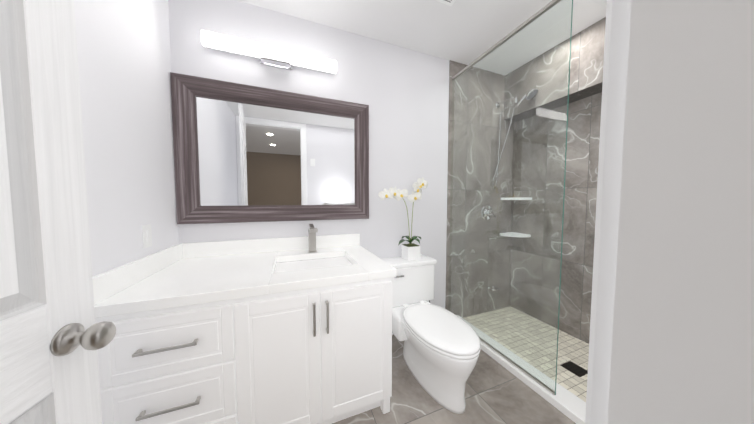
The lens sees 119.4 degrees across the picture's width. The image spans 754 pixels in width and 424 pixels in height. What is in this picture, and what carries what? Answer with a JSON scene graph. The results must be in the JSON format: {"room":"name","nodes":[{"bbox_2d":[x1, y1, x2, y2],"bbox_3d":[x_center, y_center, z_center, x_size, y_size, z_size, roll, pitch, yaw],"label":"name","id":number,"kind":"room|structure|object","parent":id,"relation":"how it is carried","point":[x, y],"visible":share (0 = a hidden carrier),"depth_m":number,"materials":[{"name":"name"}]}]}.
{"room":"bathroom","nodes":[
{"label":"bathroom","id":0,"kind":"room"},
{"bbox_2d":[74,0,178,276],"bbox_3d":[-1.055,-0.091,0.604,0.120,2.647,2.022,-1,3,-21],"label":"wall","id":1,"kind":"structure","parent":0,"point":[124,56],"depth_m":1.02,"materials":[{"name":"paint"}]},
{"bbox_2d":[142,224,151,248],"bbox_3d":[-1.188,0.125,1.145,0.013,0.116,0.072,-1,3,-21],"label":"switch plate","id":2,"kind":"object","parent":1,"relation":"attached to","point":[147,235],"visible":1,"depth_m":1.13,"materials":[{"name":"white plastic"}]},
{"bbox_2d":[168,0,448,307],"bbox_3d":[-0.381,-0.156,1.885,2.305,2.647,0.120,-1,3,-21],"label":"wall","id":3,"kind":"structure","parent":0,"point":[402,93],"depth_m":1.90,"materials":[{"name":"paint"}]},
{"bbox_2d":[201,30,336,73],"bbox_3d":[-0.725,-1.107,1.583,0.860,0.101,0.099,-1,3,-21],"label":"vanity light","id":4,"kind":"object","parent":3,"relation":"attached to","point":[273,56],"visible":1,"depth_m":1.53,"materials":[{"name":"silver metal"}]},
{"bbox_2d":[170,72,368,223],"bbox_3d":[-0.691,-0.413,1.665,1.325,0.964,0.035,-1,3,-21],"label":"mirror","id":5,"kind":"object","parent":3,"relation":"attached to","point":[245,153],"visible":1,"depth_m":1.61,"materials":[{"name":"brown wood"}]},
{"bbox_2d":[237,0,605,75],"bbox_3d":[0.462,-1.492,1.122,3.373,0.100,2.022,-1,3,-21],"label":"ceiling","id":6,"kind":"structure","parent":0,"point":[467,32],"depth_m":1.71,"materials":[{"name":"paint"}]},
{"bbox_2d":[436,0,455,5],"bbox_3d":[0.438,-1.445,1.363,0.300,0.017,0.300,-1,3,-21],"label":"ceiling vent","id":7,"kind":"object","parent":6,"relation":"in","point":[449,2],"visible":0.97,"depth_m":1.51,"materials":[{"name":"white plastic"}]},
{"bbox_2d":[332,306,588,423],"bbox_3d":[0.461,1.251,1.262,3.373,0.100,2.022,-1,3,-21],"label":"floor","id":8,"kind":"structure","parent":0,"point":[496,392],"depth_m":1.51,"materials":[{"name":"tile"}]},
{"bbox_2d":[92,224,396,423],"bbox_3d":[-0.600,0.653,1.368,1.244,1.081,0.752,-1,3,-21],"label":"bathroom vanity","id":9,"kind":"object","parent":8,"relation":"on","point":[291,330],"visible":0.9,"depth_m":1.05,"materials":[{"name":"white paint"}]},
{"bbox_2d":[380,254,480,413],"bbox_3d":[0.398,0.806,1.665,0.572,0.748,0.916,-1,3,-21],"label":"toilet","id":10,"kind":"object","parent":8,"relation":"on","point":[441,349],"visible":0.92,"depth_m":1.48,"materials":[{"name":"white ceramic"}]},
{"bbox_2d":[378,177,427,260],"bbox_3d":[0.229,0.054,1.922,0.485,0.723,0.197,-1,3,-21],"label":"orchid","id":11,"kind":"object","parent":10,"relation":"on","point":[410,251],"visible":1,"depth_m":1.91,"materials":[{"name":"white plant"}]},
{"bbox_2d":[457,315,585,423],"bbox_3d":[1.111,1.164,1.506,0.155,0.050,1.770,-1,3,-21],"label":"sill","id":12,"kind":"structure","parent":8,"relation":"on","point":[568,404],"depth_m":1.48,"materials":[{"name":"stone"}]},
{"bbox_2d":[448,0,572,394],"bbox_3d":[0.934,-0.094,1.782,0.026,2.434,1.007,-1,3,-21],"label":"glass","id":13,"kind":"object","parent":12,"relation":"on","point":[547,7],"visible":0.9,"depth_m":1.59,"materials":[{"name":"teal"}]},
{"bbox_2d":[561,361,587,376],"bbox_3d":[1.489,1.179,1.660,0.124,0.004,0.124,-1,3,-21],"label":"floor drain","id":14,"kind":"object","parent":8,"relation":"on","point":[575,369],"visible":0.92,"depth_m":1.66,"materials":[{"name":"black metal"}]},
{"bbox_2d":[445,60,515,317],"bbox_3d":[1.193,-0.186,2.491,1.068,2.647,0.128,-1,3,-21],"label":"tiled wall","id":15,"kind":"structure","parent":0,"point":[455,68],"depth_m":2.38,"materials":[{"name":"tile"}]},
{"bbox_2d":[481,205,495,219],"bbox_3d":[1.225,0.006,2.413,0.164,0.164,0.056,-1,3,-21],"label":"shower valve","id":16,"kind":"object","parent":15,"relation":"attached to","point":[487,212],"depth_m":2.41,"materials":[{"name":"silver metal"}]},
{"bbox_2d":[488,286,498,290],"bbox_3d":[1.313,0.864,2.486,0.102,0.032,0.066,-1,3,-21],"label":"faucet","id":17,"kind":"object","parent":15,"relation":"attached to","point":[493,289],"depth_m":2.47,"materials":[{"name":"silver metal"}]},
{"bbox_2d":[492,88,537,187],"bbox_3d":[1.394,-0.722,2.260,0.148,0.944,0.398,-2,3,-33],"label":"shower head","id":18,"kind":"object","parent":15,"relation":"attached to","point":[534,92],"depth_m":2.29},
{"bbox_2d":[500,232,530,236],"bbox_3d":[1.541,0.257,2.465,0.210,0.028,0.210,-1,3,-21],"label":"corner shelf","id":19,"kind":"object","parent":15,"relation":"attached to","point":[514,234],"depth_m":2.44,"materials":[{"name":"white stone"}]},
{"bbox_2d":[501,197,531,199],"bbox_3d":[1.541,-0.146,2.444,0.210,0.028,0.210,-1,3,-21],"label":"corner shelf","id":20,"kind":"object","parent":15,"relation":"attached to","point":[519,198],"depth_m":2.38,"materials":[{"name":"white stone"}]},
{"bbox_2d":[504,17,605,121],"bbox_3d":[1.831,-1.230,1.663,0.200,0.478,1.774,-1,3,-21],"label":"tiled wall","id":21,"kind":"structure","parent":0,"point":[587,61],"depth_m":1.94,"materials":[{"name":"tile"}]},
{"bbox_2d":[510,92,601,343],"bbox_3d":[2.001,-0.146,1.721,0.120,2.647,1.894,-1,3,-21],"label":"shower wall tile","id":22,"kind":"structure","parent":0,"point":[582,151],"depth_m":2.15,"materials":[{"name":"tile"}]},
{"bbox_2d":[592,0,606,7],"bbox_3d":[0.556,-1.312,0.614,2.933,0.208,0.751,-1,3,-21],"label":"ceiling","id":23,"kind":"structure","parent":0,"point":[602,3],"depth_m":1.31,"materials":[{"name":"paint"}]},
{"bbox_3d":[0.750,-0.074,0.285,3.253,2.647,0.120,-1,3,-21],"label":"wall","id":24,"kind":"structure","parent":0,"visible":0},
{"bbox_2d":[0,0,116,423],"bbox_3d":[-0.632,0.082,0.218,0.197,2.318,0.749,-1,3,-21],"label":"entry door","id":25,"kind":"structure","parent":24,"relation":"in","point":[54,337],"depth_m":0.48,"materials":[{"name":"white paint"}]},
{"bbox_2d":[585,0,753,423],"bbox_3d":[-0.215,0.053,-0.075,0.920,2.430,0.136,-1,3,-21],"label":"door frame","id":26,"kind":"structure","parent":24,"relation":"attached to","point":[671,339],"depth_m":0.09,"materials":[{"name":"white paint"}]}
]}

